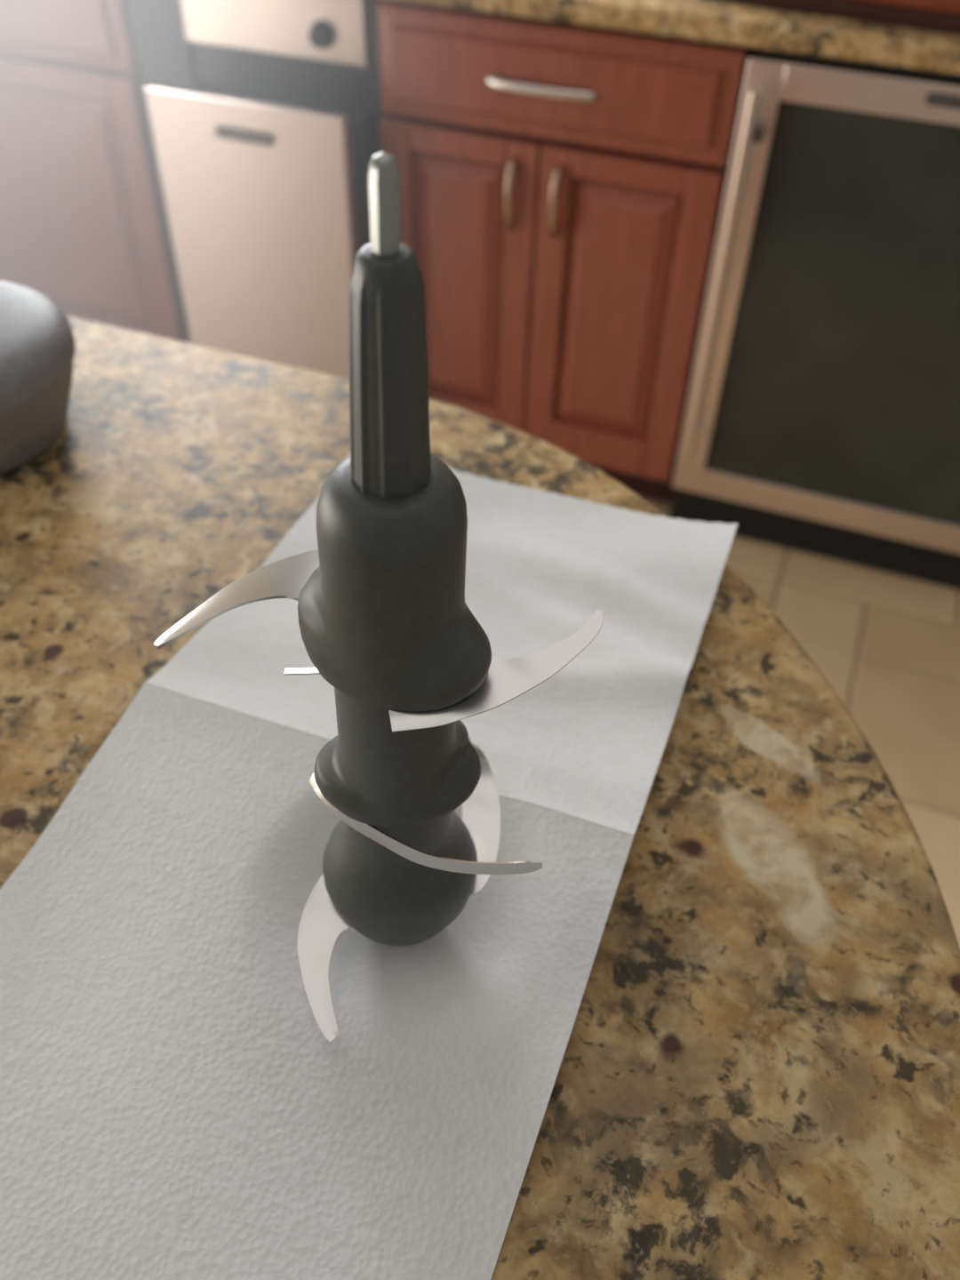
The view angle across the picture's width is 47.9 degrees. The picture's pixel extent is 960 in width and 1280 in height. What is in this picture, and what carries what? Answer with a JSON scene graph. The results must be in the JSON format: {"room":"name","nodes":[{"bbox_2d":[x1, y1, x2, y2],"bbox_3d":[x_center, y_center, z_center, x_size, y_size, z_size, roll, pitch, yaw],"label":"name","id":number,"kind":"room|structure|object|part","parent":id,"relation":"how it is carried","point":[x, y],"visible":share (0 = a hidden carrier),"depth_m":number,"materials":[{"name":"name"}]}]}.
{"room":"kitchen","nodes":[
{"label":"kitchen","id":0,"kind":"room"},
{"bbox_2d":[637,494,959,947],"bbox_3d":[0.096,0.558,1.419,4.600,0.050,3.650,16,46,14],"label":"floor","id":1,"kind":"structure","parent":0,"point":[887,644],"depth_m":1.94,"materials":[{"name":"tile"}]},
{"bbox_2d":[0,0,190,343],"bbox_3d":[-0.810,-1.119,2.430,0.608,0.885,0.642,16,46,14],"label":"base cabinet","id":2,"kind":"object","parent":1,"relation":"on","point":[84,223],"visible":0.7,"depth_m":2.13,"materials":[{"name":"brown wood"}]},
{"bbox_3d":[-0.911,-1.167,1.977,0.604,0.168,0.024,16,46,14],"label":"drawer","id":3,"kind":"part","parent":2,"relation":"part of","materials":[{"name":"brown wood"}]},
{"bbox_3d":[-0.919,-0.902,2.236,0.480,0.459,0.018,16,46,14],"label":"raised panel","id":4,"kind":"part","parent":2,"relation":"part of","materials":[{"name":"brown wood"}]},
{"bbox_2d":[127,0,383,378],"bbox_3d":[-0.325,-0.924,2.248,0.480,0.884,0.720,16,46,14],"label":"dishwasher","id":5,"kind":"object","parent":1,"relation":"on","point":[265,116],"visible":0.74,"depth_m":1.90,"materials":[{"name":"metal"}]},
{"bbox_3d":[-0.400,-0.853,1.831,0.107,0.021,0.013,16,46,14],"label":"handle","id":6,"kind":"part","parent":5,"relation":"part of","materials":[{"name":"brown plastic"}]},
{"bbox_3d":[-0.401,-0.669,2.033,0.377,0.648,0.022,16,46,14],"label":"drawer","id":7,"kind":"part","parent":5,"relation":"part of","materials":[{"name":"metal"}]},
{"bbox_3d":[-0.348,-1.046,1.820,0.349,0.108,0.020,16,46,14],"label":"control panel","id":8,"kind":"part","parent":5,"relation":"part of","materials":[{"name":"metal"}]},
{"bbox_3d":[-0.266,-0.998,1.788,0.042,0.042,0.028,16,46,14],"label":"knob","id":9,"kind":"part","parent":5,"relation":"part of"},
{"bbox_2d":[0,315,959,1279],"bbox_3d":[-0.303,0.420,0.859,1.086,0.915,0.957,16,46,14],"label":"countertop","id":10,"kind":"structure","parent":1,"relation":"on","point":[758,1076],"depth_m":0.53,"materials":[{"name":"stone"}]},
{"bbox_2d":[0,280,75,474],"bbox_3d":[-0.368,-0.182,0.755,0.172,0.086,0.172,16,46,14],"label":"plastic container","id":11,"kind":"object","parent":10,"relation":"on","point":[37,344],"visible":1,"depth_m":0.73,"materials":[{"name":"grey plastic"}]},
{"bbox_3d":[-0.367,-0.202,0.735,0.172,0.030,0.172,16,46,14],"label":"lid","id":12,"kind":"part","parent":11,"relation":"part of","materials":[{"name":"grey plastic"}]},
{"bbox_2d":[0,454,737,1279],"bbox_3d":[-0.054,0.066,0.558,0.272,0.021,0.537,16,46,14],"label":"paper towel","id":13,"kind":"object","parent":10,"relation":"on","point":[176,1104],"visible":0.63,"depth_m":0.48,"materials":[{"name":"white paper"}]},
{"bbox_2d":[152,152,604,1042],"bbox_3d":[-0.031,0.006,0.386,0.130,0.348,0.149,16,46,14],"label":"blade assembly","id":14,"kind":"object","parent":13,"relation":"on","point":[385,619],"visible":1,"depth_m":0.37,"materials":[{"name":"grey plastic"}]},
{"bbox_3d":[-0.078,-0.021,0.389,0.033,0.032,0.106,34,53,29],"label":"blade","id":15,"kind":"part","parent":14,"relation":"part of","materials":[{"name":"metal"}]},
{"bbox_3d":[-0.042,0.025,0.443,0.073,0.032,0.017,10,45,8],"label":"blade","id":16,"kind":"part","parent":14,"relation":"part of","materials":[{"name":"metal"}]},
{"bbox_3d":[-0.066,0.129,0.474,0.027,0.013,0.092,6,45,4],"label":"blade","id":17,"kind":"part","parent":14,"relation":"part of","materials":[{"name":"metal"}]},
{"bbox_3d":[-0.025,0.076,0.425,0.102,0.006,0.023,16,46,14],"label":"blade","id":18,"kind":"part","parent":14,"relation":"part of","materials":[{"name":"metal"}]},
{"bbox_3d":[-0.002,0.082,0.501,0.025,0.021,0.076,9,45,7],"label":"blade","id":19,"kind":"part","parent":14,"relation":"part of","materials":[{"name":"metal"}]},
{"bbox_3d":[0.009,0.011,0.382,0.091,0.009,0.021,-26,51,-26],"label":"blade","id":20,"kind":"part","parent":14,"relation":"part of","materials":[{"name":"metal"}]},
{"bbox_2d":[376,0,754,502],"bbox_3d":[0.206,-0.826,2.163,0.598,0.885,0.669,16,46,14],"label":"base cabinet","id":21,"kind":"object","parent":1,"relation":"on","point":[562,185],"visible":0.9,"depth_m":1.85,"materials":[{"name":"brown wood"}]},
{"bbox_3d":[-0.041,-0.658,2.014,0.164,0.459,0.018,16,46,14],"label":"raised panel","id":22,"kind":"part","parent":21,"relation":"part of","materials":[{"name":"brown wood"}]},
{"bbox_3d":[-0.041,-0.645,2.029,0.288,0.595,0.022,16,46,14],"label":"door","id":23,"kind":"part","parent":21,"relation":"part of","materials":[{"name":"brown wood"}]},
{"bbox_3d":[0.051,-0.756,1.841,0.016,0.126,0.035,16,46,14],"label":"handle","id":24,"kind":"part","parent":21,"relation":"part of","materials":[{"name":"silver metal"}]},
{"bbox_3d":[0.094,-0.871,1.711,0.185,0.015,0.023,16,46,14],"label":"handle","id":25,"kind":"part","parent":21,"relation":"part of","materials":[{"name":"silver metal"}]},
{"bbox_3d":[0.126,-0.735,1.822,0.016,0.126,0.035,16,46,14],"label":"handle","id":26,"kind":"part","parent":21,"relation":"part of","materials":[{"name":"silver metal"}]},
{"bbox_3d":[0.110,-0.882,1.719,0.594,0.168,0.024,16,46,14],"label":"drawer","id":27,"kind":"part","parent":21,"relation":"part of","materials":[{"name":"brown wood"}]},
{"bbox_3d":[0.239,-0.580,1.944,0.178,0.459,0.018,16,46,14],"label":"raised panel","id":28,"kind":"part","parent":21,"relation":"part of","materials":[{"name":"brown wood"}]},
{"bbox_3d":[0.239,-0.567,1.958,0.302,0.595,0.022,16,46,14],"label":"door","id":29,"kind":"part","parent":21,"relation":"part of","materials":[{"name":"brown wood"}]},
{"bbox_2d":[396,0,959,74],"bbox_3d":[0.353,-1.143,1.832,4.000,0.036,0.698,16,46,14],"label":"countertop","id":30,"kind":"structure","parent":21,"relation":"on","point":[709,20],"depth_m":1.56,"materials":[{"name":"stone"}]},
{"bbox_2d":[712,0,959,35],"bbox_3d":[0.809,-0.990,1.509,0.921,0.218,0.296,19,47,16],"label":"bread box","id":31,"kind":"object","parent":30,"relation":"on","point":[940,16],"visible":1,"depth_m":1.53,"materials":[{"name":"brown wood"}]},
{"bbox_2d":[669,48,959,589],"bbox_3d":[0.773,-0.648,2.002,0.620,0.882,0.640,16,46,14],"label":"wine fridge","id":32,"kind":"object","parent":1,"relation":"on","point":[822,415],"visible":0.98,"depth_m":1.81,"materials":[{"name":"metal"}]},
{"bbox_3d":[0.396,-0.577,1.806,0.020,0.638,0.020,16,46,14],"label":"handle","id":33,"kind":"part","parent":32,"relation":"part of","materials":[{"name":"metal"}]},
{"bbox_3d":[0.680,-0.506,1.789,0.512,0.669,0.008,16,46,14],"label":"glass pane","id":34,"kind":"part","parent":32,"relation":"part of","materials":[{"name":"black glass"}]}
]}

